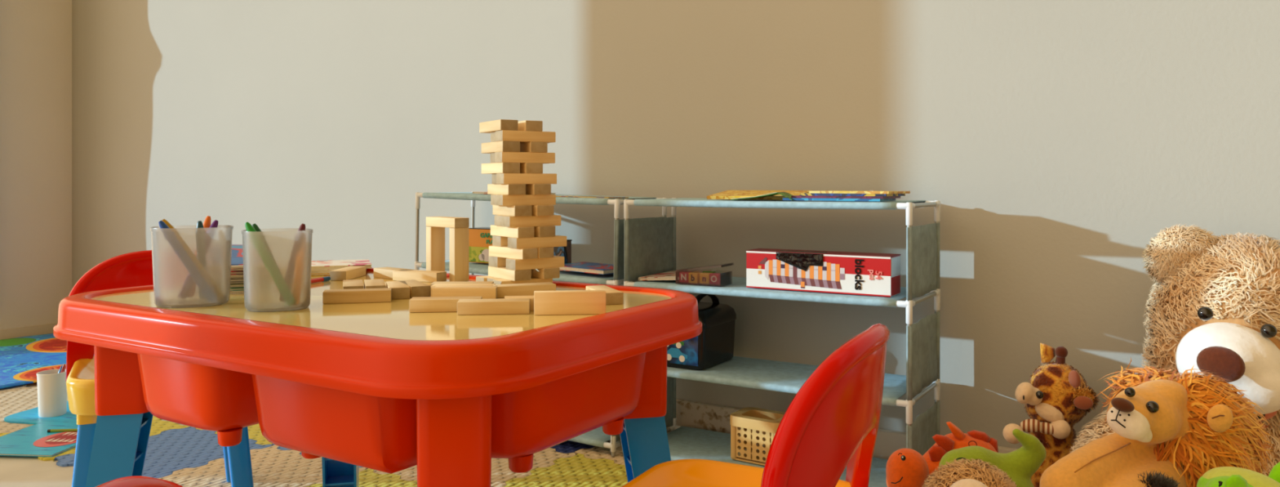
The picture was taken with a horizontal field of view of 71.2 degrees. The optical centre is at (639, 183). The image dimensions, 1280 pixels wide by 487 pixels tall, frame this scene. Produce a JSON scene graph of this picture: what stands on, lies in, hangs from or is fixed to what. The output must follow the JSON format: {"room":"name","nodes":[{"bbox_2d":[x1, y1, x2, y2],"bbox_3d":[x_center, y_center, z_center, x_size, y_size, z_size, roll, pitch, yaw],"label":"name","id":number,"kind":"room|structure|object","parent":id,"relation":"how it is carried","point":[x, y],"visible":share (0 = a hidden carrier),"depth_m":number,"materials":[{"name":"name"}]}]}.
{"room":"children's room","nodes":[
{"label":"children's room","id":0,"kind":"room"},
{"bbox_2d":[0,0,71,329],"bbox_3d":[-3.079,-0.762,1.720,0.080,2.600,3.680,0,0,32],"label":"wall","id":1,"kind":"structure","parent":0,"point":[36,35],"depth_m":3.16,"materials":[{"name":"paint"}]},
{"bbox_2d":[0,322,57,339],"bbox_3d":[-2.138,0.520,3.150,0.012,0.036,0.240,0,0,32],"label":"baseboard","id":2,"kind":"structure","parent":1,"relation":"attached to","point":[43,328],"depth_m":3.13,"materials":[{"name":"beige"}]},
{"bbox_2d":[0,382,184,486],"bbox_3d":[-0.745,0.588,0.697,6.200,0.100,4.400,0,0,32],"label":"floor","id":3,"kind":"structure","parent":0,"point":[15,470],"depth_m":1.66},
{"bbox_2d":[0,333,66,388],"bbox_3d":[-1.881,0.521,2.678,0.780,0.030,0.721,0,0,30],"label":"play mat","id":4,"kind":"object","parent":3,"relation":"on","point":[21,357],"visible":0.46,"depth_m":2.70,"materials":[{"name":"fabric"}]},
{"bbox_2d":[95,475,182,486],"bbox_3d":[-0.098,0.330,0.368,0.259,0.415,0.301,0,0,-19],"label":"child chair","id":5,"kind":"object","parent":3,"relation":"on","point":[135,480],"visible":1,"depth_m":0.39,"materials":[{"name":"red plastic"}]},
{"bbox_2d":[0,383,668,486],"bbox_3d":[-0.814,0.535,1.989,1.974,0.004,0.797,0,0,32],"label":"rug","id":6,"kind":"object","parent":3,"relation":"on","point":[272,466],"depth_m":1.70,"materials":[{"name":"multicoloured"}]},
{"bbox_2d":[0,420,78,456],"bbox_3d":[-1.237,0.530,1.867,0.200,0.005,0.235,0,0,5],"label":"magazine","id":7,"kind":"object","parent":6,"relation":"on","point":[34,440],"visible":0.63,"depth_m":1.84,"materials":[{"name":"paper"}]},
{"bbox_2d":[4,400,76,423],"bbox_3d":[-1.314,0.531,2.074,0.240,0.003,0.200,0,0,12],"label":"magazine","id":8,"kind":"object","parent":6,"relation":"on","point":[31,415],"visible":0.36,"depth_m":2.02,"materials":[{"name":"paper"}]},
{"bbox_2d":[36,368,66,417],"bbox_3d":[-1.348,0.482,2.050,0.058,0.100,0.058,0,0,0],"label":"pencil cup","id":9,"kind":"object","parent":8,"relation":"on","point":[51,384],"visible":0.9,"depth_m":2.03,"materials":[{"name":"white plastic"}]},
{"bbox_2d":[65,249,253,486],"bbox_3d":[-0.787,0.325,1.480,0.301,0.415,0.259,0,0,-28],"label":"child chair","id":10,"kind":"object","parent":6,"relation":"on","point":[135,268],"visible":0.3,"depth_m":1.44,"materials":[{"name":"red plastic"}]},
{"bbox_2d":[414,191,666,456],"bbox_3d":[-0.230,0.276,1.966,0.571,0.523,0.196,1,1,32],"label":"shelf rack","id":11,"kind":"object","parent":6,"relation":"on","point":[596,437],"visible":0.24,"depth_m":1.80,"materials":[{"name":"silver metal"}]},
{"bbox_2d":[468,226,493,262],"bbox_3d":[-0.312,0.140,2.011,0.151,0.078,0.052,0,0,30],"label":"game box","id":12,"kind":"object","parent":11,"relation":"on","point":[480,238],"visible":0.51,"depth_m":2.01,"materials":[{"name":"orange"}]},
{"label":"booklet","id":13,"kind":"object","parent":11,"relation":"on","visible":0},
{"bbox_2d":[553,239,572,263],"bbox_3d":[-0.174,0.151,1.914,0.048,0.062,0.032,0,0,28],"label":"game box","id":14,"kind":"object","parent":13,"relation":"on","point":[566,251],"visible":0.23,"depth_m":1.90,"materials":[{"name":"black cardboard"}]},
{"bbox_2d":[559,261,613,274],"bbox_3d":[-0.097,0.175,1.855,0.140,0.010,0.100,1,1,38],"label":"booklet","id":15,"kind":"object","parent":13,"relation":"on","point":[584,266],"visible":0.64,"depth_m":1.83,"materials":[{"name":"paper"}]},
{"label":"booklet","id":16,"kind":"object","parent":11,"relation":"on","visible":0},
{"bbox_2d":[555,195,629,198],"bbox_3d":[-0.111,0.028,1.842,0.170,0.004,0.070,0,0,36],"label":"booklet","id":17,"kind":"object","parent":16,"relation":"on","point":[564,196],"visible":0.66,"depth_m":1.81,"materials":[{"name":"paper"}]},
{"bbox_2d":[623,197,940,486],"bbox_3d":[0.253,0.281,1.661,0.552,0.502,0.197,0,0,32],"label":"shelf rack","id":18,"kind":"object","parent":6,"relation":"on","point":[650,243],"visible":0.59,"depth_m":1.59,"materials":[{"name":"silver metal"}]},
{"bbox_2d":[638,269,716,279],"bbox_3d":[0.076,0.181,1.771,0.100,0.012,0.150,0,0,28],"label":"booklet","id":19,"kind":"object","parent":18,"relation":"on","point":[668,275],"visible":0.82,"depth_m":1.73,"materials":[{"name":"paper"}]},
{"bbox_2d":[666,293,736,369],"bbox_3d":[0.110,0.281,1.750,0.112,0.134,0.152,0,0,32],"label":"case","id":20,"kind":"object","parent":18,"relation":"on","point":[714,345],"visible":0.51,"depth_m":1.70,"materials":[{"name":"plastic"}]},
{"bbox_2d":[675,262,733,286],"bbox_3d":[0.121,0.168,1.678,0.096,0.040,0.056,0,0,30],"label":"plastic container","id":21,"kind":"object","parent":18,"relation":"on","point":[726,277],"visible":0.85,"depth_m":1.67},
{"bbox_2d":[729,406,785,465],"bbox_3d":[0.227,0.467,1.645,0.108,0.081,0.080,0,0,35],"label":"basket","id":22,"kind":"object","parent":18,"relation":"on","point":[744,423],"visible":0.68,"depth_m":1.63,"materials":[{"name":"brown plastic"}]},
{"bbox_2d":[706,190,812,199],"bbox_3d":[0.227,0.021,1.689,0.170,0.016,0.115,0,0,26],"label":"booklet","id":23,"kind":"object","parent":18,"relation":"on","point":[727,194],"visible":0.7,"depth_m":1.67,"materials":[{"name":"paper"}]},
{"bbox_2d":[730,191,792,199],"bbox_3d":[0.227,0.022,1.608,0.115,0.015,0.052,0,0,28],"label":"booklet","id":24,"kind":"object","parent":18,"relation":"on","point":[788,195],"visible":0.88,"depth_m":1.59,"materials":[{"name":"paper"}]},
{"bbox_2d":[746,248,901,296],"bbox_3d":[0.319,0.154,1.573,0.263,0.068,0.061,0,0,32],"label":"game box","id":25,"kind":"object","parent":18,"relation":"on","point":[868,273],"visible":1,"depth_m":1.54,"materials":[{"name":"white"}]},
{"bbox_2d":[758,257,844,288],"bbox_3d":[0.280,0.157,1.563,0.160,0.052,0.001,0,0,32],"label":"picture","id":26,"kind":"object","parent":25,"relation":"attached to","point":[774,273],"depth_m":1.56,"materials":[{"name":"multicoloured"}]},
{"bbox_2d":[782,197,895,200],"bbox_3d":[0.346,0.028,1.558,0.175,0.004,0.082,0,0,34],"label":"booklet","id":27,"kind":"object","parent":18,"relation":"on","point":[784,198],"visible":0.88,"depth_m":1.52,"materials":[{"name":"paper"}]},
{"bbox_2d":[791,195,900,198],"bbox_3d":[0.358,0.023,1.558,0.167,0.004,0.082,0,0,36],"label":"booklet","id":28,"kind":"object","parent":27,"relation":"on","point":[792,196],"visible":0.91,"depth_m":1.52,"materials":[{"name":"paper"}]},
{"bbox_2d":[800,192,905,195],"bbox_3d":[0.370,0.019,1.558,0.159,0.004,0.082,0,0,39],"label":"booklet","id":29,"kind":"object","parent":28,"relation":"on","point":[801,193],"visible":0.91,"depth_m":1.52,"materials":[{"name":"paper"}]},
{"bbox_2d":[808,190,910,193],"bbox_3d":[0.382,0.015,1.558,0.151,0.004,0.082,0,0,41],"label":"booklet","id":30,"kind":"object","parent":29,"relation":"on","point":[820,191],"visible":1,"depth_m":1.52,"materials":[{"name":"paper"}]},
{"bbox_2d":[53,267,702,486],"bbox_3d":[-0.328,0.339,1.139,0.733,0.398,0.510,0,0,32],"label":"table","id":31,"kind":"object","parent":3,"relation":"on","point":[387,387],"visible":0.88,"depth_m":0.91,"materials":[{"name":"red plastic"}]},
{"bbox_2d":[93,345,149,415],"bbox_3d":[-0.652,0.221,1.140,0.065,0.133,0.068,0,0,-13],"label":"socket","id":32,"kind":"object","parent":31,"relation":"attached to","point":[118,389],"depth_m":1.11,"materials":[{"name":"red plastic"}]},
{"bbox_2d":[150,224,233,307],"bbox_3d":[-0.536,0.098,1.070,0.089,0.092,0.079,0,0,-24],"label":"pencil cup","id":33,"kind":"object","parent":31,"relation":"on","point":[192,264],"visible":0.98,"depth_m":1.04,"materials":[{"name":"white plastic"}]},
{"bbox_2d":[230,290,244,293],"bbox_3d":[-0.558,0.142,1.224,0.090,0.003,0.125,0,0,-25],"label":"notebook","id":34,"kind":"object","parent":31,"relation":"on","point":[231,291],"visible":0.05,"depth_m":1.17,"materials":[{"name":"paper"}]},
{"bbox_2d":[230,287,244,290],"bbox_3d":[-0.558,0.139,1.226,0.090,0.004,0.125,0,0,-23],"label":"notebook","id":35,"kind":"object","parent":34,"relation":"on","point":[233,288],"visible":0.05,"depth_m":1.17,"materials":[{"name":"paper"}]},
{"bbox_2d":[230,283,244,288],"bbox_3d":[-0.558,0.134,1.226,0.090,0.005,0.125,0,0,-21],"label":"notebook","id":36,"kind":"object","parent":35,"relation":"on","point":[240,285],"visible":0.05,"depth_m":1.17,"materials":[{"name":"paper"}]},
{"bbox_2d":[230,280,244,284],"bbox_3d":[-0.557,0.130,1.223,0.090,0.003,0.125,0,0,-22],"label":"notebook","id":37,"kind":"object","parent":36,"relation":"on","point":[234,282],"visible":0.02,"depth_m":1.17,"materials":[{"name":"paper"}]},
{"bbox_2d":[230,279,243,281],"bbox_3d":[-0.555,0.127,1.227,0.090,0.002,0.125,0,0,-22],"label":"notebook","id":38,"kind":"object","parent":37,"relation":"on","point":[231,280],"visible":0.05,"depth_m":1.17,"materials":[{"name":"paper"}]},
{"bbox_2d":[230,276,243,279],"bbox_3d":[-0.557,0.124,1.226,0.090,0.003,0.125,0,0,-27],"label":"notebook","id":39,"kind":"object","parent":38,"relation":"on","point":[232,277],"visible":0.05,"depth_m":1.17,"materials":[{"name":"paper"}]},
{"bbox_2d":[231,274,243,276],"bbox_3d":[-0.556,0.121,1.224,0.090,0.002,0.125,0,0,-27],"label":"notebook","id":40,"kind":"object","parent":39,"relation":"on","point":[233,275],"visible":0.05,"depth_m":1.17,"materials":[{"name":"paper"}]},
{"bbox_2d":[231,271,243,275],"bbox_3d":[-0.557,0.118,1.228,0.090,0.004,0.125,0,0,-23],"label":"notebook","id":41,"kind":"object","parent":40,"relation":"on","point":[233,273],"visible":0.05,"depth_m":1.17,"materials":[{"name":"paper"}]},
{"bbox_2d":[231,267,243,271],"bbox_3d":[-0.559,0.113,1.224,0.090,0.004,0.125,0,0,-23],"label":"notebook","id":42,"kind":"object","parent":41,"relation":"on","point":[235,268],"visible":0.02,"depth_m":1.17,"materials":[{"name":"paper"}]},
{"bbox_2d":[231,264,243,268],"bbox_3d":[-0.555,0.109,1.222,0.090,0.003,0.125,0,0,-24],"label":"notebook","id":43,"kind":"object","parent":42,"relation":"on","point":[241,265],"visible":0.05,"depth_m":1.17,"materials":[{"name":"paper"}]},
{"bbox_2d":[231,244,243,265],"bbox_3d":[-0.557,0.100,1.230,0.088,0.028,0.120,0,0,-24],"label":"notebook","id":44,"kind":"object","parent":43,"relation":"on","point":[237,259],"visible":0.21,"depth_m":1.22,"materials":[{"name":"paper"}]},
{"bbox_2d":[241,227,313,311],"bbox_3d":[-0.420,0.099,1.035,0.077,0.090,0.071,0,0,-26],"label":"pencil cup","id":45,"kind":"object","parent":31,"relation":"on","point":[277,262],"visible":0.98,"depth_m":1.00,"materials":[{"name":"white plastic"}]},
{"bbox_2d":[311,272,329,275],"bbox_3d":[-0.520,0.142,1.445,0.140,0.004,0.105,0,0,-10],"label":"magazine","id":46,"kind":"object","parent":31,"relation":"on","point":[314,273],"visible":0.05,"depth_m":1.40,"materials":[{"name":"paper"}]},
{"bbox_2d":[311,268,367,273],"bbox_3d":[-0.515,0.138,1.445,0.140,0.005,0.105,0,0,-15],"label":"magazine","id":47,"kind":"object","parent":46,"relation":"on","point":[316,270],"visible":0.18,"depth_m":1.40,"materials":[{"name":"paper"}]},
{"bbox_2d":[311,258,372,270],"bbox_3d":[-0.510,0.132,1.446,0.140,0.006,0.105,0,0,-20],"label":"magazine","id":48,"kind":"object","parent":47,"relation":"on","point":[334,264],"visible":0.48,"depth_m":1.42,"materials":[{"name":"paper"}]},
{"bbox_2d":[329,266,365,279],"bbox_3d":[-0.446,0.137,1.367,0.025,0.014,0.079,0,0,4],"label":"wooden block","id":49,"kind":"object","parent":31,"relation":"on","point":[348,273],"visible":0.94,"depth_m":1.34,"materials":[{"name":"brown wood"}]},
{"bbox_2d":[342,279,364,288],"bbox_3d":[-0.376,0.137,1.170,0.025,0.014,0.079,0,0,-18],"label":"wooden block","id":50,"kind":"object","parent":31,"relation":"on","point":[352,283],"visible":0.51,"depth_m":1.15,"materials":[{"name":"brown wood"}]},
{"bbox_2d":[322,287,391,303],"bbox_3d":[-0.345,0.137,1.091,0.079,0.014,0.025,0,0,-14],"label":"wooden block","id":51,"kind":"object","parent":31,"relation":"on","point":[360,295],"visible":1,"depth_m":1.08,"materials":[{"name":"brown wood"}]},
{"bbox_2d":[364,279,386,288],"bbox_3d":[-0.349,0.137,1.175,0.025,0.014,0.079,0,0,-18],"label":"wooden block","id":52,"kind":"object","parent":31,"relation":"on","point":[368,283],"visible":0.51,"depth_m":1.16,"materials":[{"name":"brown wood"}]},
{"bbox_2d":[373,266,416,279],"bbox_3d":[-0.372,0.137,1.360,0.079,0.014,0.025,0,0,40],"label":"wooden block","id":53,"kind":"object","parent":31,"relation":"on","point":[380,272],"visible":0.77,"depth_m":1.36,"materials":[{"name":"brown wood"}]},
{"bbox_2d":[386,280,409,298],"bbox_3d":[-0.313,0.137,1.153,0.025,0.014,0.079,0,0,-18],"label":"wooden block","id":54,"kind":"object","parent":31,"relation":"on","point":[400,290],"visible":0.77,"depth_m":1.12,"materials":[{"name":"brown wood"}]},
{"bbox_2d":[396,279,431,297],"bbox_3d":[-0.297,0.137,1.168,0.025,0.014,0.079,0,0,-29],"label":"wooden block","id":55,"kind":"object","parent":31,"relation":"on","point":[417,288],"visible":0.82,"depth_m":1.14,"materials":[{"name":"brown wood"}]},
{"bbox_2d":[392,269,446,282],"bbox_3d":[-0.327,0.137,1.327,0.079,0.014,0.025,0,0,23],"label":"wooden block","id":56,"kind":"object","parent":31,"relation":"on","point":[431,276],"visible":0.87,"depth_m":1.31,"materials":[{"name":"brown wood"}]},
{"bbox_2d":[426,226,444,271],"bbox_3d":[-0.312,0.105,1.366,0.025,0.079,0.014,0,0,-45],"label":"wooden block","id":57,"kind":"object","parent":31,"relation":"on","point":[435,236],"visible":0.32,"depth_m":1.36,"materials":[{"name":"brown wood"}]},
{"bbox_2d":[426,216,469,227],"bbox_3d":[-0.290,0.058,1.342,0.025,0.014,0.079,0,0,-45],"label":"wooden block","id":58,"kind":"object","parent":57,"relation":"on","point":[437,221],"visible":1,"depth_m":1.32,"materials":[{"name":"brown wood"}]},
{"bbox_2d":[408,296,482,312],"bbox_3d":[-0.220,0.137,1.015,0.079,0.014,0.025,0,0,-6],"label":"wooden block","id":59,"kind":"object","parent":31,"relation":"on","point":[423,304],"visible":0.76,"depth_m":1.00,"materials":[{"name":"brown wood"}]},
{"bbox_2d":[416,395,492,486],"bbox_3d":[-0.173,0.221,0.831,0.068,0.133,0.065,0,0,-13],"label":"socket","id":60,"kind":"object","parent":31,"relation":"attached to","point":[454,433],"depth_m":0.80,"materials":[{"name":"red plastic"}]},
{"bbox_2d":[449,226,468,280],"bbox_3d":[-0.267,0.105,1.321,0.025,0.079,0.014,0,0,-45],"label":"wooden block","id":61,"kind":"object","parent":31,"relation":"on","point":[459,237],"visible":0.81,"depth_m":1.31,"materials":[{"name":"brown wood"}]},
{"bbox_2d":[430,280,493,285],"bbox_3d":[-0.233,0.137,1.175,0.079,0.014,0.025,0,0,-2],"label":"wooden block","id":62,"kind":"object","parent":31,"relation":"on","point":[435,282],"visible":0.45,"depth_m":1.18,"materials":[{"name":"brown wood"}]},
{"bbox_2d":[431,283,495,296],"bbox_3d":[-0.227,0.137,1.149,0.079,0.014,0.025,0,0,-2],"label":"wooden block","id":63,"kind":"object","parent":31,"relation":"on","point":[434,284],"visible":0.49,"depth_m":1.15,"materials":[{"name":"brown wood"}]},
{"bbox_2d":[431,285,497,298],"bbox_3d":[-0.219,0.137,1.123,0.079,0.014,0.025,0,0,-2],"label":"wooden block","id":64,"kind":"object","parent":31,"relation":"on","point":[486,291],"visible":0.72,"depth_m":1.11,"materials":[{"name":"brown wood"}]},
{"bbox_2d":[475,275,493,280],"bbox_3d":[-0.191,0.137,1.264,0.079,0.014,0.025,0,0,-36],"label":"wooden block","id":65,"kind":"object","parent":31,"relation":"on","point":[477,277],"visible":0.2,"depth_m":1.24,"materials":[{"name":"brown wood"}]},
{"bbox_2d":[488,266,531,280],"bbox_3d":[-0.180,0.123,1.227,0.025,0.014,0.079,0,0,-36],"label":"wooden block","id":66,"kind":"object","parent":65,"relation":"on","point":[504,273],"visible":0.86,"depth_m":1.20,"materials":[{"name":"brown wood"}]},
{"bbox_2d":[488,256,506,266],"bbox_3d":[-0.174,0.108,1.267,0.079,0.014,0.025,0,0,-39],"label":"wooden block","id":67,"kind":"object","parent":66,"relation":"on","point":[495,261],"visible":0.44,"depth_m":1.24,"materials":[{"name":"brown wood"}]},
{"bbox_2d":[537,246,553,257],"bbox_3d":[-0.154,0.094,1.244,0.025,0.014,0.079,0,0,-44],"label":"wooden block","id":68,"kind":"object","parent":67,"relation":"on","point":[543,252],"visible":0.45,"depth_m":1.22,"materials":[{"name":"brown wood"}]},
{"bbox_2d":[506,255,564,270],"bbox_3d":[-0.143,0.108,1.223,0.079,0.014,0.025,0,0,-39],"label":"wooden block","id":69,"kind":"object","parent":66,"relation":"on","point":[557,260],"visible":0.97,"depth_m":1.21,"materials":[{"name":"brown wood"}]},
{"bbox_2d":[488,245,537,259],"bbox_3d":[-0.174,0.094,1.225,0.025,0.014,0.079,0,0,-44],"label":"wooden block","id":70,"kind":"object","parent":69,"relation":"on","point":[505,251],"visible":0.88,"depth_m":1.21,"materials":[{"name":"brown wood"}]},
{"bbox_2d":[492,235,507,246],"bbox_3d":[-0.168,0.080,1.266,0.079,0.014,0.025,0,0,-37],"label":"wooden block","id":71,"kind":"object","parent":70,"relation":"on","point":[501,241],"visible":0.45,"depth_m":1.24,"materials":[{"name":"brown wood"}]},
{"bbox_2d":[533,225,555,236],"bbox_3d":[-0.149,0.065,1.247,0.025,0.014,0.079,0,0,-37],"label":"wooden block","id":72,"kind":"object","parent":71,"relation":"on","point":[539,231],"visible":0.47,"depth_m":1.22,"materials":[{"name":"brown wood"}]},
{"bbox_2d":[507,235,566,248],"bbox_3d":[-0.140,0.080,1.222,0.079,0.014,0.025,0,0,-37],"label":"wooden block","id":73,"kind":"object","parent":70,"relation":"on","point":[557,240],"visible":0.98,"depth_m":1.21,"materials":[{"name":"brown wood"}]},
{"bbox_2d":[490,224,533,237],"bbox_3d":[-0.176,0.065,1.227,0.025,0.014,0.079,0,0,-37],"label":"wooden block","id":74,"kind":"object","parent":73,"relation":"on","point":[526,231],"visible":0.86,"depth_m":1.20,"materials":[{"name":"brown wood"}]},
{"bbox_2d":[494,214,501,226],"bbox_3d":[-0.162,0.051,1.248,0.079,0.014,0.025,0,0,-35],"label":"wooden block","id":75,"kind":"object","parent":74,"relation":"on","point":[497,217],"visible":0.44,"depth_m":1.23,"materials":[{"name":"brown wood"}]},
{"bbox_2d":[531,204,554,215],"bbox_3d":[-0.148,0.037,1.245,0.025,0.014,0.079,0,0,-31],"label":"wooden block","id":76,"kind":"object","parent":75,"relation":"on","point":[537,210],"visible":0.48,"depth_m":1.21,"materials":[{"name":"brown wood"}]},
{"bbox_2d":[501,214,560,226],"bbox_3d":[-0.148,0.051,1.221,0.079,0.014,0.025,0,0,-35],"label":"wooden block","id":77,"kind":"object","parent":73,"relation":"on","point":[555,220],"visible":0.89,"depth_m":1.21,"materials":[{"name":"brown wood"}]},
{"bbox_2d":[493,204,532,216],"bbox_3d":[-0.176,0.037,1.228,0.025,0.014,0.079,0,0,-31],"label":"wooden block","id":78,"kind":"object","parent":77,"relation":"on","point":[513,210],"visible":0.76,"depth_m":1.20,"materials":[{"name":"brown wood"}]},
{"bbox_2d":[495,194,555,205],"bbox_3d":[-0.156,0.022,1.220,0.079,0.014,0.025,0,0,-32],"label":"wooden block","id":79,"kind":"object","parent":78,"relation":"on","point":[500,199],"visible":0.96,"depth_m":1.21,"materials":[{"name":"brown wood"}]},
{"bbox_2d":[487,183,525,194],"bbox_3d":[-0.184,0.008,1.228,0.025,0.014,0.079,0,0,-30],"label":"wooden block","id":80,"kind":"object","parent":79,"relation":"on","point":[492,188],"visible":1,"depth_m":1.20,"materials":[{"name":"brown wood"}]},
{"bbox_2d":[496,173,556,183],"bbox_3d":[-0.154,-0.006,1.220,0.079,0.014,0.025,0,0,-32],"label":"wooden block","id":81,"kind":"object","parent":80,"relation":"on","point":[501,178],"visible":0.98,"depth_m":1.21,"materials":[{"name":"brown wood"}]},
{"bbox_2d":[481,162,519,173],"bbox_3d":[-0.192,-0.021,1.228,0.025,0.014,0.079,0,0,-31],"label":"wooden block","id":82,"kind":"object","parent":81,"relation":"on","point":[494,167],"visible":0.89,"depth_m":1.20,"materials":[{"name":"brown wood"}]},
{"bbox_2d":[494,151,555,163],"bbox_3d":[-0.157,-0.035,1.220,0.079,0.014,0.025,0,0,-32],"label":"wooden block","id":83,"kind":"object","parent":82,"relation":"on","point":[500,157],"visible":1,"depth_m":1.21,"materials":[{"name":"brown wood"}]},
{"bbox_2d":[481,140,519,153],"bbox_3d":[-0.192,-0.050,1.228,0.025,0.014,0.079,0,0,-31],"label":"wooden block","id":84,"kind":"object","parent":83,"relation":"on","point":[504,145],"visible":0.88,"depth_m":1.20,"materials":[{"name":"brown wood"}]},
{"bbox_2d":[495,129,555,142],"bbox_3d":[-0.156,-0.064,1.220,0.079,0.014,0.025,0,0,-32],"label":"wooden block","id":85,"kind":"object","parent":84,"relation":"on","point":[502,135],"visible":0.94,"depth_m":1.21,"materials":[{"name":"brown wood"}]},
{"bbox_2d":[479,119,518,133],"bbox_3d":[-0.195,-0.078,1.228,0.025,0.014,0.079,0,0,-31],"label":"wooden block","id":86,"kind":"object","parent":85,"relation":"on","point":[488,126],"visible":0.88,"depth_m":1.20,"materials":[{"name":"brown wood"}]},
{"bbox_2d":[517,120,542,131],"bbox_3d":[-0.164,-0.078,1.247,0.025,0.014,0.079,0,0,-31],"label":"wooden block","id":87,"kind":"object","parent":85,"relation":"on","point":[526,125],"visible":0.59,"depth_m":1.21,"materials":[{"name":"brown wood"}]},
{"bbox_2d":[520,141,547,152],"bbox_3d":[-0.157,-0.050,1.249,0.025,0.014,0.079,0,0,-31],"label":"wooden block","id":88,"kind":"object","parent":83,"relation":"on","point":[531,146],"visible":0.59,"depth_m":1.22,"materials":[{"name":"brown wood"}]},
{"bbox_2d":[520,162,542,173],"bbox_3d":[-0.163,-0.021,1.246,0.025,0.014,0.079,0,0,-31],"label":"wooden block","id":89,"kind":"object","parent":81,"relation":"on","point":[525,167],"visible":0.49,"depth_m":1.21,"materials":[{"name":"brown wood"}]},
{"bbox_2d":[525,183,551,194],"bbox_3d":[-0.152,0.008,1.247,0.025,0.014,0.079,0,0,-30],"label":"wooden block","id":90,"kind":"object","parent":79,"relation":"on","point":[531,188],"visible":0.71,"depth_m":1.21,"materials":[{"name":"brown wood"}]},
{"bbox_2d":[457,297,529,314],"bbox_3d":[-0.163,0.137,0.996,0.079,0.014,0.025,0,0,-6],"label":"wooden block","id":91,"kind":"object","parent":31,"relation":"on","point":[504,305],"visible":1,"depth_m":0.98,"materials":[{"name":"brown wood"}]},
{"bbox_2d":[487,276,502,280],"bbox_3d":[-0.172,0.137,1.245,0.079,0.014,0.025,0,0,-36],"label":"wooden block","id":92,"kind":"object","parent":31,"relation":"on","point":[494,277],"visible":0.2,"depth_m":1.22,"materials":[{"name":"brown wood"}]},
{"bbox_2d":[533,266,559,279],"bbox_3d":[-0.144,0.123,1.254,0.025,0.014,0.079,0,0,-36],"label":"wooden block","id":93,"kind":"object","parent":92,"relation":"on","point":[545,273],"visible":0.48,"depth_m":1.22,"materials":[{"name":"brown wood"}]},
{"bbox_2d":[504,295,533,310],"bbox_3d":[-0.116,0.137,1.026,0.079,0.014,0.025,0,0,-10],"label":"wooden block","id":94,"kind":"object","parent":31,"relation":"on","point":[531,297],"visible":0.2,"depth_m":1.02,"materials":[{"name":"brown wood"}]},
{"bbox_2d":[493,276,552,284],"bbox_3d":[-0.160,0.137,1.221,0.079,0.014,0.025,0,0,-36],"label":"wooden block","id":95,"kind":"object","parent":31,"relation":"on","point":[533,279],"visible":0.34,"depth_m":1.21,"materials":[{"name":"brown wood"}]},
{"bbox_2d":[493,281,555,297],"bbox_3d":[-0.150,0.137,1.151,0.079,0.014,0.025,0,0,-23],"label":"wooden block","id":96,"kind":"object","parent":31,"relation":"on","point":[513,289],"visible":0.64,"depth_m":1.14,"materials":[{"name":"brown wood"}]},
{"bbox_2d":[533,289,605,315],"bbox_3d":[-0.078,0.132,0.989,0.079,0.025,0.015,0,0,-6],"label":"wooden block","id":97,"kind":"object","parent":31,"relation":"on","point":[566,301],"visible":0.9,"depth_m":0.98,"materials":[{"name":"brown wood"}]},
{"bbox_2d":[586,284,623,304],"bbox_3d":[-0.044,0.137,1.102,0.025,0.014,0.079,0,0,-19],"label":"wooden block","id":98,"kind":"object","parent":31,"relation":"on","point":[613,296],"visible":0.52,"depth_m":1.07,"materials":[{"name":"brown wood"}]},
{"bbox_2d":[623,345,667,418],"bbox_3d":[-0.002,0.221,1.125,0.065,0.133,0.068,0,0,-13],"label":"socket","id":99,"kind":"object","parent":31,"relation":"attached to","point":[652,404],"depth_m":1.10,"materials":[{"name":"red plastic"}]},
{"bbox_2d":[622,323,889,486],"bbox_3d":[0.089,0.330,0.810,0.259,0.415,0.302,0,0,27],"label":"child chair","id":100,"kind":"object","parent":3,"relation":"on","point":[831,424],"visible":1,"depth_m":0.70,"materials":[{"name":"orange plastic"}]},
{"bbox_2d":[885,421,998,486],"bbox_3d":[0.432,0.440,1.293,0.200,0.186,0.129,0,0,-10],"label":"dinosaur","id":101,"kind":"object","parent":3,"relation":"on","point":[905,467],"visible":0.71,"depth_m":1.26,"materials":[{"name":"orange"}]},
{"bbox_2d":[921,457,1017,486],"bbox_3d":[0.377,0.440,1.028,0.144,0.231,0.198,0,0,20],"label":"toy","id":102,"kind":"object","parent":3,"relation":"on","point":[975,473],"visible":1,"depth_m":1.03,"materials":[{"name":"beige fur"}]},
{"bbox_2d":[938,428,1046,486],"bbox_3d":[0.461,0.414,1.196,0.155,0.180,0.098,0,0,0],"label":"dinosaur","id":103,"kind":"object","parent":3,"relation":"on","point":[1020,464],"visible":0.6,"depth_m":1.18,"materials":[{"name":"green"}]},
{"bbox_2d":[1002,342,1099,486],"bbox_3d":[0.634,0.407,1.373,0.143,0.305,0.253,0,0,25],"label":"giraffe","id":104,"kind":"object","parent":3,"relation":"on","point":[1056,396],"visible":0.7,"depth_m":1.39,"materials":[{"name":"beige fabric"}]},
{"bbox_2d":[1067,222,1279,475],"bbox_3d":[0.724,0.357,1.127,0.386,0.598,0.766,0,0,43],"label":"teddy bear","id":105,"kind":"object","parent":3,"relation":"on","point":[1214,306],"visible":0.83,"depth_m":1.22},
{"bbox_2d":[1039,356,1275,486],"bbox_3d":[0.574,0.300,0.979,0.293,0.200,0.164,0,0,-42],"label":"lion","id":106,"kind":"object","parent":105,"relation":"on","point":[1171,428],"visible":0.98,"depth_m":0.95},
{"bbox_2d":[1196,461,1279,486],"bbox_3d":[0.600,0.321,0.868,0.112,0.110,0.084,0,0,5],"label":"toy alien","id":107,"kind":"object","parent":105,"relation":"on","point":[1222,476],"visible":1,"depth_m":0.86,"materials":[{"name":"green"}]},
{"bbox_2d":[71,0,1279,448],"bbox_3d":[0.152,-0.762,1.953,5.300,2.600,0.120,0,0,32],"label":"wall","id":108,"kind":"structure","parent":0,"point":[1054,140],"depth_m":1.83,"materials":[{"name":"paint"}]},
{"bbox_2d":[666,398,1017,459],"bbox_3d":[0.116,0.501,1.895,5.100,0.074,0.016,0,0,32],"label":"baseboard","id":109,"kind":"structure","parent":108,"relation":"attached to","point":[714,417],"depth_m":1.85,"materials":[{"name":"wood"}]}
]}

